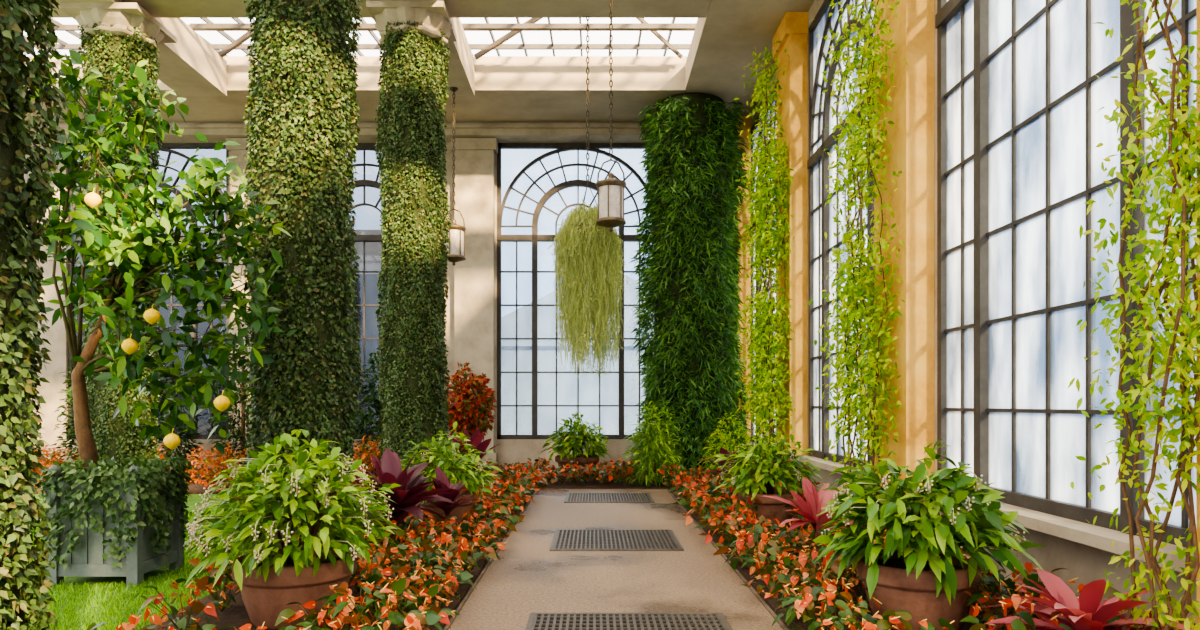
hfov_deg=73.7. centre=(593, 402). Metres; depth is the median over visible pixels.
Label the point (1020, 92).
window
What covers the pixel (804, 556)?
flower
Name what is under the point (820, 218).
window
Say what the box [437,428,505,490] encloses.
cordyline
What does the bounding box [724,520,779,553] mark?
anthurium
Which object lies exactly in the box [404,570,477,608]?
anthurium
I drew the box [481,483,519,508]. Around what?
anthurium
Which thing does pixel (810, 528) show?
anthurium
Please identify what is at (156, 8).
beam
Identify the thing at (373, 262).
neighbouring building
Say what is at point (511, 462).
anthurium
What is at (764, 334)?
climbing vine
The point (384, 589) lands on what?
flower
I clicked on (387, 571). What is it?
flower
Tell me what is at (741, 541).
flower
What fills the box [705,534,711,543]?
flower
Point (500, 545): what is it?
flower
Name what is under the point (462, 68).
beam
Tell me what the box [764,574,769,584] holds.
flower
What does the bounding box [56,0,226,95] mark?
beam
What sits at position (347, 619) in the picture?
anthurium
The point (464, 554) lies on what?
anthurium
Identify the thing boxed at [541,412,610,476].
potted plant
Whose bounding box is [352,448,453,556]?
cordyline
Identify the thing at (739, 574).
edging
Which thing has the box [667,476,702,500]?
anthurium
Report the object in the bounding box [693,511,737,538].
anthurium
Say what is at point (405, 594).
flower
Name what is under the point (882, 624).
anthurium
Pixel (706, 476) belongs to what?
anthurium
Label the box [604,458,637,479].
anthurium
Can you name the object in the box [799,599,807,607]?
flower
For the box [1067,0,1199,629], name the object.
climbing vine
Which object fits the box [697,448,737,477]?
cordyline
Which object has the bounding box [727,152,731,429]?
pilaster
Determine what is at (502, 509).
anthurium
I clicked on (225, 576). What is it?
anthurium
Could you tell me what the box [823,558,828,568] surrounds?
flower
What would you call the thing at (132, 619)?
flower
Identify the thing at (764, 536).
flower
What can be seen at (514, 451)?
wall
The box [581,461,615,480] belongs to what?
anthurium
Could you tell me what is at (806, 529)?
anthurium
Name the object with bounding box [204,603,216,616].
flower
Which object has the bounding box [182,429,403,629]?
potted plant
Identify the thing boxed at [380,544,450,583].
anthurium
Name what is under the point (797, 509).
anthurium
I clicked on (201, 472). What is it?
shrub
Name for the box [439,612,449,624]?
flower
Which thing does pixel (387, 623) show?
flower
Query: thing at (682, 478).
anthurium
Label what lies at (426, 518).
anthurium
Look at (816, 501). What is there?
cordyline
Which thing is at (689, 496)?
anthurium
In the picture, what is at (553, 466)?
anthurium
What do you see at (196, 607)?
anthurium
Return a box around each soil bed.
[25,468,380,493]
[139,487,536,629]
[512,468,672,488]
[668,487,1111,629]
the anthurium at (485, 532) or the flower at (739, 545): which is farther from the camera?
the anthurium at (485, 532)
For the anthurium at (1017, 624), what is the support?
on the soil bed at (772, 603)
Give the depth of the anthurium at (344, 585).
4.91 m
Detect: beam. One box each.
[24,0,710,17]
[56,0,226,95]
[380,0,474,95]
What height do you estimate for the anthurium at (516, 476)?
0.427 m
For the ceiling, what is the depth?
15.70 m
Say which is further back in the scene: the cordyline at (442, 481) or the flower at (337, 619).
the cordyline at (442, 481)
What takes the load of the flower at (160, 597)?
on the anthurium at (196, 607)
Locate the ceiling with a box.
[24,0,813,121]
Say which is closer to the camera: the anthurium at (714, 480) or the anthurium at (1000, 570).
the anthurium at (1000, 570)
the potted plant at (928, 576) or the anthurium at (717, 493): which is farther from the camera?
the anthurium at (717, 493)
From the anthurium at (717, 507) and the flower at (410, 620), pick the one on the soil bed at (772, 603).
the anthurium at (717, 507)
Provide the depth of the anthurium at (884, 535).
6.99 m
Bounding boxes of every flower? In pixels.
[122,622,134,629]
[129,614,135,624]
[144,607,149,621]
[149,614,161,625]
[154,593,163,603]
[161,604,167,614]
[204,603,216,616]
[238,623,251,629]
[288,610,304,622]
[302,601,315,608]
[317,609,326,625]
[333,617,339,629]
[336,596,343,613]
[338,611,348,624]
[342,594,348,601]
[343,598,354,612]
[358,561,365,567]
[380,568,391,575]
[380,588,394,592]
[381,607,391,613]
[383,620,390,629]
[390,594,396,602]
[403,592,412,600]
[404,613,415,626]
[407,615,413,623]
[412,618,421,629]
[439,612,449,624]
[441,532,446,543]
[445,551,450,561]
[450,576,457,585]
[458,545,464,553]
[461,537,467,545]
[497,543,504,549]
[685,516,692,525]
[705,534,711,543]
[736,538,743,554]
[737,537,744,543]
[747,534,752,543]
[758,542,763,551]
[761,533,767,539]
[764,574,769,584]
[790,576,797,587]
[794,600,804,618]
[798,554,806,570]
[799,553,806,559]
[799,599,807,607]
[805,593,812,602]
[811,550,817,559]
[818,594,825,600]
[821,602,826,612]
[822,579,829,588]
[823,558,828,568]
[823,619,832,624]
[825,592,835,599]
[827,583,836,591]
[827,598,833,605]
[847,577,857,587]
[864,622,876,629]
[889,616,900,623]
[919,621,927,628]
[969,605,974,614]
[973,603,978,616]
[977,591,988,602]
[989,594,997,603]
[998,598,1012,607]
[1001,602,1011,608]
[1003,606,1006,616]
[1011,594,1020,609]
[1012,579,1025,584]
[1015,588,1030,593]
[1015,607,1024,613]
[1020,603,1030,608]
[1025,562,1032,574]
[1078,584,1084,591]
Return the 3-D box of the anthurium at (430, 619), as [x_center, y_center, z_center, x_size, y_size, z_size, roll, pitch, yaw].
[-1.096,1.320,4.402,0.501,0.330,0.490,0,0,23]
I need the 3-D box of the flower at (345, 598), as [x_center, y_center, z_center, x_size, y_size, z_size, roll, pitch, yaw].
[-1.475,1.161,4.750,0.015,0.053,0.057,0,0,36]
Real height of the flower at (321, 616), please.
0.080 m
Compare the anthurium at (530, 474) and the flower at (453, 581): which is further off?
the anthurium at (530, 474)
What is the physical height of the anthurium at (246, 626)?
0.293 m
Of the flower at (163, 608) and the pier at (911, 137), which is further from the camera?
the pier at (911, 137)
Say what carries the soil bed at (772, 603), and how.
on the floor
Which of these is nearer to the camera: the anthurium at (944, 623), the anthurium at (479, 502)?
the anthurium at (944, 623)
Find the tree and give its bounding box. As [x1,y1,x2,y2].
[24,50,297,586]
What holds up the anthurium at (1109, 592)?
on the soil bed at (772, 603)
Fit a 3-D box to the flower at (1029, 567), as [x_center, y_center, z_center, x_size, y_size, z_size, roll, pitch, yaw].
[2.990,1.140,5.505,0.010,0.089,0.054,0,0,-37]
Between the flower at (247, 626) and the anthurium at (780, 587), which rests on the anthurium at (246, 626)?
the flower at (247, 626)
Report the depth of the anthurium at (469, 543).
7.07 m
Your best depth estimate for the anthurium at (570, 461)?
14.95 m
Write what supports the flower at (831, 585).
on the anthurium at (826, 584)
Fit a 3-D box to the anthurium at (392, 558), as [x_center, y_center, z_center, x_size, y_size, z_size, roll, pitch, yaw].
[-1.673,1.321,6.572,0.593,0.297,0.556,0,0,-23]
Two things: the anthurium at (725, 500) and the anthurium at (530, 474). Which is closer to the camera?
the anthurium at (725, 500)
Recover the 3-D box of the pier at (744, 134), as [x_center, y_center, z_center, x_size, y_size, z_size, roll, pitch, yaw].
[3.183,-2.333,17.545,0.347,7.605,0.890,0,0,0]
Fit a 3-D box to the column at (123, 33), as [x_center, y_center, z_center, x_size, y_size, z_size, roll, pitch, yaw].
[-7.450,-2.260,12.600,1.216,7.519,1.216,0,0,3]
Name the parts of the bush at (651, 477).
stem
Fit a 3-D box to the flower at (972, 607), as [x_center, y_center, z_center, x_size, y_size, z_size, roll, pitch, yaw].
[2.330,1.285,4.934,0.054,0.092,0.009,0,0,-24]
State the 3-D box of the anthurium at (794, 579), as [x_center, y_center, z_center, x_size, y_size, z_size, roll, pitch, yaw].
[1.582,1.339,5.790,0.509,0.262,0.543,0,0,-17]
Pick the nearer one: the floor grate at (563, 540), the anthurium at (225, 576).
the anthurium at (225, 576)
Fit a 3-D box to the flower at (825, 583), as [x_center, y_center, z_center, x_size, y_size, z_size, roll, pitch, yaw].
[1.546,1.213,5.327,0.065,0.088,0.019,0,0,-38]
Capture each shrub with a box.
[26,446,59,481]
[30,443,75,488]
[51,342,83,463]
[152,362,205,471]
[156,444,171,472]
[184,446,223,483]
[198,443,246,490]
[207,313,253,468]
[351,451,375,487]
[353,353,384,466]
[353,436,381,482]
[442,362,496,442]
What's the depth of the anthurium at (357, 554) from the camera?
6.52 m
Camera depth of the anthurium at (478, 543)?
6.77 m
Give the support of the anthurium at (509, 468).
on the soil bed at (236, 614)
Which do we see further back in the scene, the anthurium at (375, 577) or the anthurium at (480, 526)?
the anthurium at (480, 526)
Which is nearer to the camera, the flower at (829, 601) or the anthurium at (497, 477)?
the flower at (829, 601)
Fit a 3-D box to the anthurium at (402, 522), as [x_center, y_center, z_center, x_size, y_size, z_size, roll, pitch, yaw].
[-1.968,1.298,7.809,0.581,0.344,0.532,0,0,20]
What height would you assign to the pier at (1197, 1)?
7.605 m
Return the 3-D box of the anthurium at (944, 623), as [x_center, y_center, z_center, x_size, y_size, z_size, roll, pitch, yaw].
[1.741,1.294,4.272,0.572,0.352,0.521,0,0,22]
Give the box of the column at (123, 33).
[60,2,176,459]
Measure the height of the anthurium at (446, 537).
0.420 m
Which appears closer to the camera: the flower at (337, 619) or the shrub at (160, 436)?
the flower at (337, 619)
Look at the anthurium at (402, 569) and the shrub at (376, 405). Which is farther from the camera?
the shrub at (376, 405)
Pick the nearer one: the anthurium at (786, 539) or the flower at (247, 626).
the flower at (247, 626)
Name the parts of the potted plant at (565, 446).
stem, pot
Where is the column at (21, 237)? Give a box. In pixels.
[0,0,70,629]
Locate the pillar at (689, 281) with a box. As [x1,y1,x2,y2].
[627,93,751,476]
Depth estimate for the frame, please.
15.37 m
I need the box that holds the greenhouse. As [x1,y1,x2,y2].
[501,275,653,434]
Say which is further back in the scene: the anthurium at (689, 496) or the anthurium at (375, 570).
the anthurium at (689, 496)
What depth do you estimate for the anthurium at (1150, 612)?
4.25 m
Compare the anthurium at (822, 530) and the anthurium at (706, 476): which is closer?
the anthurium at (822, 530)
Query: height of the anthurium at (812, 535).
0.328 m
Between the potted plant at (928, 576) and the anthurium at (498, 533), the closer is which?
the potted plant at (928, 576)
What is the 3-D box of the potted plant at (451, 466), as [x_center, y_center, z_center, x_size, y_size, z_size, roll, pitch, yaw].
[-1.755,0.845,9.517,1.208,1.250,1.285,0,0,9]
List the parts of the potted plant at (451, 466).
stem, pot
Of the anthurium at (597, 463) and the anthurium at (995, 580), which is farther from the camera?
the anthurium at (597, 463)
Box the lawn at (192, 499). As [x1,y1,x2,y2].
[27,494,370,629]
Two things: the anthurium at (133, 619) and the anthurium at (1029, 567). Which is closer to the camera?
the anthurium at (133, 619)
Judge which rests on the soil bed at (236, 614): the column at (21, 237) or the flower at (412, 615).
the column at (21, 237)
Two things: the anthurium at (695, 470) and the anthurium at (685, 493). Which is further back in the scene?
the anthurium at (695, 470)
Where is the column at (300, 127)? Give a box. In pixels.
[240,0,363,553]
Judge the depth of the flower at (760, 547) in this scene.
6.69 m
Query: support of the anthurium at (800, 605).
on the soil bed at (772, 603)
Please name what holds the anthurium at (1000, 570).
on the soil bed at (772, 603)
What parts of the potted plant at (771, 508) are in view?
stem, pot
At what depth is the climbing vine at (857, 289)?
8.21 m
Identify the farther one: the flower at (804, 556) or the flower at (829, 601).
the flower at (804, 556)
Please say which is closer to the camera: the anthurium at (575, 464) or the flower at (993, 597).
the flower at (993, 597)
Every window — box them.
[68,143,228,438]
[346,143,443,438]
[497,143,653,438]
[750,85,776,442]
[807,0,873,469]
[935,0,1195,547]
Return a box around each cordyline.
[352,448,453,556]
[421,466,482,523]
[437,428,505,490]
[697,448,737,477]
[763,477,883,550]
[983,569,1195,629]
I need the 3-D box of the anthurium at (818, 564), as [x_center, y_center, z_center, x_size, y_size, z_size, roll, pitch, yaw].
[1.896,1.283,6.393,0.568,0.412,0.556,0,0,22]
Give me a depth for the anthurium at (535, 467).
14.56 m
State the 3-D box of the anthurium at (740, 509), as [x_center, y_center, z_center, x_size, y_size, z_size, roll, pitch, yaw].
[1.581,1.310,8.880,0.549,0.319,0.600,0,0,34]
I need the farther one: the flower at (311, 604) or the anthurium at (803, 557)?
the anthurium at (803, 557)
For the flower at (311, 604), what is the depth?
4.64 m
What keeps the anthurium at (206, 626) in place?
on the soil bed at (236, 614)
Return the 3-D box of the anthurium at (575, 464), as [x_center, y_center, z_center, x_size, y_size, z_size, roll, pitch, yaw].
[-0.295,1.272,14.215,0.594,0.396,0.554,0,0,37]
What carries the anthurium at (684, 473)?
on the soil bed at (772, 603)
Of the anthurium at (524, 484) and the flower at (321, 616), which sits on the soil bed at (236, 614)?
the anthurium at (524, 484)
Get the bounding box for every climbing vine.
[734,41,795,476]
[808,0,907,520]
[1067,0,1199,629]
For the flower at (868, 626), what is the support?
on the anthurium at (882, 624)
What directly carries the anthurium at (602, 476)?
on the soil bed at (593, 484)
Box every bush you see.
[621,401,686,489]
[696,409,752,475]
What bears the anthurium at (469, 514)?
on the soil bed at (236, 614)
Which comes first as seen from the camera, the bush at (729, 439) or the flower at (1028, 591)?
the flower at (1028, 591)
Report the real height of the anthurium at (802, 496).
0.450 m
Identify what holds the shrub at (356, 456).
on the soil bed at (195, 488)
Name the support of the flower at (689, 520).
on the anthurium at (717, 507)
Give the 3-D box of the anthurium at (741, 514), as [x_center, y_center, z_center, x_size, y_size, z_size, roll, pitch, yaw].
[1.549,1.312,8.270,0.592,0.315,0.634,0,0,-36]
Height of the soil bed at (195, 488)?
0.080 m
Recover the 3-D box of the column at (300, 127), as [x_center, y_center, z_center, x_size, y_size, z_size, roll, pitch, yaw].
[-2.950,-2.260,8.100,1.216,7.519,1.216,0,0,-3]
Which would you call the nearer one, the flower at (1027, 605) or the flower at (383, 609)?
the flower at (1027, 605)
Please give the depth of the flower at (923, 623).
4.21 m
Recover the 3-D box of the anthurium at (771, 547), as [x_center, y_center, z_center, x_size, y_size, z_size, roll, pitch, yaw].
[1.368,1.271,6.703,0.577,0.399,0.616,0,0,-23]
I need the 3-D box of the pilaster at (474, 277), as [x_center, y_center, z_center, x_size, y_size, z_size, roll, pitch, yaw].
[-2.660,-2.191,17.825,1.000,7.319,0.330,0,0,0]
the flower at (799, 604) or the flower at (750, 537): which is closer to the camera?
the flower at (799, 604)
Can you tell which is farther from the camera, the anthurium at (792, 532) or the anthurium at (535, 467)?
the anthurium at (535, 467)
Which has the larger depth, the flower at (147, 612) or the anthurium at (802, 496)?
the anthurium at (802, 496)
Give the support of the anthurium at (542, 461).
on the soil bed at (593, 484)
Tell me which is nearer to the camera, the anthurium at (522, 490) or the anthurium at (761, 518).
the anthurium at (761, 518)
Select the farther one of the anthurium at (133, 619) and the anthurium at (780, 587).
the anthurium at (780, 587)
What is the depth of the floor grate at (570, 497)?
12.45 m
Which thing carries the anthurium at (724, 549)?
on the soil bed at (772, 603)
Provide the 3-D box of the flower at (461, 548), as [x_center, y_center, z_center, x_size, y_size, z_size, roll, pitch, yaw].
[-1.103,1.238,6.648,0.032,0.109,0.064,0,0,36]
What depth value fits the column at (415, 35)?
12.16 m
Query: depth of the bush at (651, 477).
14.23 m
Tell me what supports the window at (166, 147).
in the wall at (514, 451)
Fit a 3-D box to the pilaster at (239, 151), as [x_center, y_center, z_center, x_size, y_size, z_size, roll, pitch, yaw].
[-7.630,-2.191,17.825,1.000,7.319,0.330,0,0,0]
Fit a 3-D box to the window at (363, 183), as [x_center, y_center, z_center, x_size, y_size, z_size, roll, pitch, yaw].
[-5.200,-2.525,18.120,3.670,6.690,0.160,0,0,0]
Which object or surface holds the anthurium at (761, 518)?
on the soil bed at (772, 603)
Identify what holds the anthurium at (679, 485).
on the soil bed at (772, 603)
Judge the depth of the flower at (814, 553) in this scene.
6.08 m
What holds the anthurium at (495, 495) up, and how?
on the soil bed at (236, 614)
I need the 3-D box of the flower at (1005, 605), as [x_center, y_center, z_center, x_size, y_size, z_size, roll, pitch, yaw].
[2.309,1.133,4.483,0.061,0.040,0.033,0,0,3]
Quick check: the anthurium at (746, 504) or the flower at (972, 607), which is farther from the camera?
the anthurium at (746, 504)
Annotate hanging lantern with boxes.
[443,87,465,265]
[596,0,625,231]
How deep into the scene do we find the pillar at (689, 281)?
15.74 m
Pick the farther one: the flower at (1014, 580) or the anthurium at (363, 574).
the anthurium at (363, 574)
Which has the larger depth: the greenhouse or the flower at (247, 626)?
the greenhouse
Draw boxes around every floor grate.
[525,613,732,629]
[550,530,683,550]
[564,493,654,502]
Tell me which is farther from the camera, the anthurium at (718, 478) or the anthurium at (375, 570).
the anthurium at (718, 478)
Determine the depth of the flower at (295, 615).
4.66 m
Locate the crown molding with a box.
[25,122,731,141]
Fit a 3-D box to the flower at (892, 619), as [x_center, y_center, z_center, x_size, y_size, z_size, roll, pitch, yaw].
[1.615,1.163,4.294,0.062,0.036,0.036,0,0,22]
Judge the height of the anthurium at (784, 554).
0.270 m
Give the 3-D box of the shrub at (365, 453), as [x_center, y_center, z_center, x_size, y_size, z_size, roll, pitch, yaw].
[-4.171,1.078,14.852,0.934,0.982,0.920,0,0,21]
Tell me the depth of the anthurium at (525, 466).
14.89 m
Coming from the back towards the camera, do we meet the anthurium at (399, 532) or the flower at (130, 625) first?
the anthurium at (399, 532)
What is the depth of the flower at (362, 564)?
5.91 m
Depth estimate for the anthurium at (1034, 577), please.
5.08 m
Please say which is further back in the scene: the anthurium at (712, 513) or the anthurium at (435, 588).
the anthurium at (712, 513)
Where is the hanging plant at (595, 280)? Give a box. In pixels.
[548,17,628,377]
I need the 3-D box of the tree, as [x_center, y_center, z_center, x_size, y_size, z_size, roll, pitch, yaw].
[-3.867,-0.757,7.015,2.569,4.514,1.897,0,0,-11]
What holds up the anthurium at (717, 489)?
on the soil bed at (772, 603)
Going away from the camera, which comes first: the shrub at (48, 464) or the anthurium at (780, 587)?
the anthurium at (780, 587)
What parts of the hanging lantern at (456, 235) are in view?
chain, lamp shade, handle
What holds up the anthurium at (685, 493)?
on the soil bed at (772, 603)
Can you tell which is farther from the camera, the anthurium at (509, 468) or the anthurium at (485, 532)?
the anthurium at (509, 468)
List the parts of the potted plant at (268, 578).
pot, stem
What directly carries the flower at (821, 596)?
on the anthurium at (826, 584)
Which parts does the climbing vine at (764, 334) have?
stem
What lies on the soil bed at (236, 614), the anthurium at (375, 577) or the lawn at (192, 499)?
the anthurium at (375, 577)
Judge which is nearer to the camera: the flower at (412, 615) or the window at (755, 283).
the flower at (412, 615)
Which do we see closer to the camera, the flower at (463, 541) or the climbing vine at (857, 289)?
the flower at (463, 541)
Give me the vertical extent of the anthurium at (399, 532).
0.400 m
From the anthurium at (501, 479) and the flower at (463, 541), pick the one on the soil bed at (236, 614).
the anthurium at (501, 479)
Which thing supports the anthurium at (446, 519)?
on the soil bed at (236, 614)
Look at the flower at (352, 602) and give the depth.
4.62 m
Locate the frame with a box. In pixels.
[25,18,695,58]
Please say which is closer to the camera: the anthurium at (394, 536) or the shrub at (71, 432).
the anthurium at (394, 536)
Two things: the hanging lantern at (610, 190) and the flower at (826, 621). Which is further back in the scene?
the hanging lantern at (610, 190)
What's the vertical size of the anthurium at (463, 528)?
0.404 m
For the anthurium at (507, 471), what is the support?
on the soil bed at (236, 614)
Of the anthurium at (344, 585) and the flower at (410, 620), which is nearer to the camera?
the flower at (410, 620)
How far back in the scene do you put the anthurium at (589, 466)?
14.59 m
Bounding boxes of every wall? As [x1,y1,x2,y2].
[24,56,686,467]
[751,0,1195,629]
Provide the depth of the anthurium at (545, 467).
14.99 m
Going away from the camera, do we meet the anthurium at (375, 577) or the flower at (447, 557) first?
the anthurium at (375, 577)
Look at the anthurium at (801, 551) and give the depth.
6.63 m
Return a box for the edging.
[443,489,788,629]
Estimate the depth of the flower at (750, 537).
6.74 m
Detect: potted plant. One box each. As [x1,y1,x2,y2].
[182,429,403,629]
[400,422,501,524]
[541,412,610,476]
[713,432,821,526]
[812,439,1045,629]
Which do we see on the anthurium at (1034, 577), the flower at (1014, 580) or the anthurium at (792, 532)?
the flower at (1014, 580)
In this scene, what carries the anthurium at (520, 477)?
on the soil bed at (236, 614)
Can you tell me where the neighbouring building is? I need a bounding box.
[77,230,384,434]
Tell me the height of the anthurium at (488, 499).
0.385 m
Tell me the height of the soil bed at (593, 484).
0.080 m
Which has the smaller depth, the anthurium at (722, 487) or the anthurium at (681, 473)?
the anthurium at (722, 487)
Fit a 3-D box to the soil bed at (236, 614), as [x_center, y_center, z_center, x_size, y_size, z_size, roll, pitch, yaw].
[-1.975,1.510,8.220,1.950,0.080,11.440,0,0,0]
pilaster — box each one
[226,138,256,468]
[451,138,497,464]
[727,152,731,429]
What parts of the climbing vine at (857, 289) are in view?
stem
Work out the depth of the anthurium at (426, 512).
8.95 m
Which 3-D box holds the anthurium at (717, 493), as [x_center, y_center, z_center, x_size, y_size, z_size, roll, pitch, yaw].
[1.484,1.309,10.067,0.600,0.402,0.561,0,0,11]
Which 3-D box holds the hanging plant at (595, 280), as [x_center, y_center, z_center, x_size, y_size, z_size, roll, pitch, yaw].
[-0.085,-3.249,12.704,1.279,5.800,1.282,0,0,42]
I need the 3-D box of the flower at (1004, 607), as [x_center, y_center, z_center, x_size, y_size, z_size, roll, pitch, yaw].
[2.306,1.160,4.480,0.057,0.071,0.007,0,0,-45]
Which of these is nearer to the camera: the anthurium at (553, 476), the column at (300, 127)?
the column at (300, 127)
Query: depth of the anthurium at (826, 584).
5.04 m
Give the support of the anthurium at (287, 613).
on the soil bed at (236, 614)
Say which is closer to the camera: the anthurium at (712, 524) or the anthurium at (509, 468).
the anthurium at (712, 524)
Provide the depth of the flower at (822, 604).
4.85 m
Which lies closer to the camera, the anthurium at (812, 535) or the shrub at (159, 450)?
the anthurium at (812, 535)
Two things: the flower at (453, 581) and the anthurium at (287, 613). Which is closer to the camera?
the anthurium at (287, 613)
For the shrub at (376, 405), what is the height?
2.565 m
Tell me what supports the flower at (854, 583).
on the anthurium at (848, 577)
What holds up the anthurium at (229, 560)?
on the soil bed at (236, 614)
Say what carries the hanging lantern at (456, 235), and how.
hanging from the beam at (462, 68)
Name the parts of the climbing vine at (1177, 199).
stem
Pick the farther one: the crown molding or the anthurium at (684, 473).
the crown molding
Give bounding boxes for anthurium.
[80,614,161,629]
[137,576,228,629]
[168,618,216,629]
[170,555,240,611]
[221,616,296,629]
[229,560,239,592]
[275,595,374,629]
[294,615,374,629]
[312,581,404,629]
[322,577,426,629]
[348,558,396,590]
[349,548,386,592]
[355,535,403,554]
[355,565,421,606]
[356,550,368,573]
[357,544,422,578]
[358,542,403,565]
[360,568,454,616]
[369,520,409,545]
[371,584,458,629]
[373,611,442,629]
[374,519,437,562]
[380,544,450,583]
[385,528,450,564]
[389,560,458,596]
[398,515,431,529]
[401,510,438,526]
[402,513,439,532]
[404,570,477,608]
[405,532,470,572]
[409,524,443,546]
[416,517,468,549]
[421,518,467,546]
[421,549,484,595]
[432,542,477,566]
[435,536,498,570]
[444,516,489,545]
[447,529,506,563]
[455,508,501,540]
[467,519,510,544]
[473,491,500,517]
[473,502,524,530]
[473,503,522,532]
[477,490,522,517]
[477,501,515,518]
[478,478,514,493]
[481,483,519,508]
[486,478,534,510]
[488,496,525,514]
[490,467,511,478]
[491,466,520,478]
[493,474,526,489]
[497,479,538,501]
[501,474,534,496]
[504,462,527,469]
[509,475,545,494]
[511,463,533,473]
[514,466,546,481]
[516,471,542,483]
[522,467,546,474]
[525,457,551,471]
[532,469,561,485]
[542,467,558,480]
[545,465,574,482]
[559,463,589,485]
[560,461,587,479]
[571,465,597,482]
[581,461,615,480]
[587,467,616,484]
[590,466,623,483]
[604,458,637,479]
[607,460,641,485]
[658,464,693,482]
[662,471,693,491]
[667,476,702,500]
[669,476,699,496]
[671,471,701,488]
[672,487,700,504]
[675,478,703,495]
[676,476,717,499]
[678,486,714,513]
[681,494,723,521]
[683,467,722,482]
[684,494,741,531]
[688,492,735,517]
[689,484,723,502]
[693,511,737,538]
[698,472,731,488]
[702,500,744,525]
[705,483,737,508]
[705,514,754,548]
[708,529,771,563]
[709,512,764,538]
[714,507,758,526]
[717,477,741,500]
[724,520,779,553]
[725,494,762,519]
[727,531,794,575]
[737,536,800,571]
[738,552,809,598]
[741,519,773,527]
[746,515,794,544]
[752,551,812,583]
[761,579,840,626]
[766,521,815,551]
[771,536,814,563]
[772,586,869,629]
[777,548,832,575]
[783,568,850,604]
[784,503,807,518]
[791,522,813,547]
[792,545,856,594]
[793,490,818,515]
[797,577,881,629]
[799,542,854,586]
[800,518,836,542]
[804,527,849,548]
[805,530,841,551]
[807,529,876,573]
[820,618,891,629]
[821,560,867,601]
[823,605,911,629]
[874,612,955,629]
[877,530,897,549]
[960,594,1072,629]
[964,554,1027,596]
[964,580,1048,629]
[966,568,1047,625]
[972,570,999,592]
[974,562,1078,609]
[1035,584,1119,603]
[1107,611,1194,629]
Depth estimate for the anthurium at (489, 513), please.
9.29 m
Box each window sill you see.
[795,455,859,477]
[914,487,1194,574]
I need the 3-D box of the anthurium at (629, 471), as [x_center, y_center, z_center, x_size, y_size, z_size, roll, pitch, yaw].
[0.526,1.243,14.152,0.593,0.454,0.611,0,0,33]
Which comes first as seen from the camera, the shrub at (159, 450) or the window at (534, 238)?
the shrub at (159, 450)
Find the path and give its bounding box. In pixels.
[448,489,782,629]
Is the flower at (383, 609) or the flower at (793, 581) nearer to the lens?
the flower at (383, 609)
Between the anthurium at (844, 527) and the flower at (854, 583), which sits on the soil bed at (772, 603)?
the anthurium at (844, 527)
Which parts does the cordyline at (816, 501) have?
stem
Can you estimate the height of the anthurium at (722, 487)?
0.429 m
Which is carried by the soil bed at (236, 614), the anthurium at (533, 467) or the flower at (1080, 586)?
the anthurium at (533, 467)
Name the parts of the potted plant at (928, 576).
stem, pot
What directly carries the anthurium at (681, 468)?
on the soil bed at (772, 603)
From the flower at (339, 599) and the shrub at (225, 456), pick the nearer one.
the flower at (339, 599)
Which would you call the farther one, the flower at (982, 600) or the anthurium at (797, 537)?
the anthurium at (797, 537)
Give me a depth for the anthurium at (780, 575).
6.09 m
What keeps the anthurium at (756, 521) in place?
on the soil bed at (772, 603)
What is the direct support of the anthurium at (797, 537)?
on the soil bed at (772, 603)
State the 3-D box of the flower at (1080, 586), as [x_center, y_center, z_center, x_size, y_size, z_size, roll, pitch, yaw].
[2.921,1.109,4.770,0.009,0.058,0.075,0,0,-17]
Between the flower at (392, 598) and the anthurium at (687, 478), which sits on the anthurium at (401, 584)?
the flower at (392, 598)
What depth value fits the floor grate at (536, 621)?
5.46 m
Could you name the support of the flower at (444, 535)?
on the anthurium at (446, 537)
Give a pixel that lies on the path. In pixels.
(528, 577)
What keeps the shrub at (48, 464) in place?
on the soil bed at (195, 488)
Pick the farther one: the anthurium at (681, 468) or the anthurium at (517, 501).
the anthurium at (681, 468)
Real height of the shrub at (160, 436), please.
2.500 m
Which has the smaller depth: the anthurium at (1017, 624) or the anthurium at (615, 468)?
the anthurium at (1017, 624)
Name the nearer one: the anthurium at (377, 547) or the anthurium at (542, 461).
the anthurium at (377, 547)
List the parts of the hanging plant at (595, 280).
chain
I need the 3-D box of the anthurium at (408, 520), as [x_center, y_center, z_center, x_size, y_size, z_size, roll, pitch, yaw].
[-1.838,1.276,8.108,0.585,0.387,0.545,0,0,-5]
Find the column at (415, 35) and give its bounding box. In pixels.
[366,1,456,483]
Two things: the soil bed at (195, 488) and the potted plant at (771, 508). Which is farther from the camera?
the soil bed at (195, 488)
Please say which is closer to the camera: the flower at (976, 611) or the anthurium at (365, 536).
the flower at (976, 611)
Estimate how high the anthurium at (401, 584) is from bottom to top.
0.532 m
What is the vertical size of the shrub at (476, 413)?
2.277 m
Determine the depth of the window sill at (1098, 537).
5.15 m
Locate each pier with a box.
[732,116,750,462]
[773,12,807,486]
[874,0,933,520]
[1196,0,1199,623]
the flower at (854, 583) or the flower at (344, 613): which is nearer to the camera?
the flower at (344, 613)
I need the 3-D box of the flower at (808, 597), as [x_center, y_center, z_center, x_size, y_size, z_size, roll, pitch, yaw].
[1.311,1.195,4.880,0.048,0.069,0.016,0,0,0]
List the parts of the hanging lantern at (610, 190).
lamp shade, handle, chain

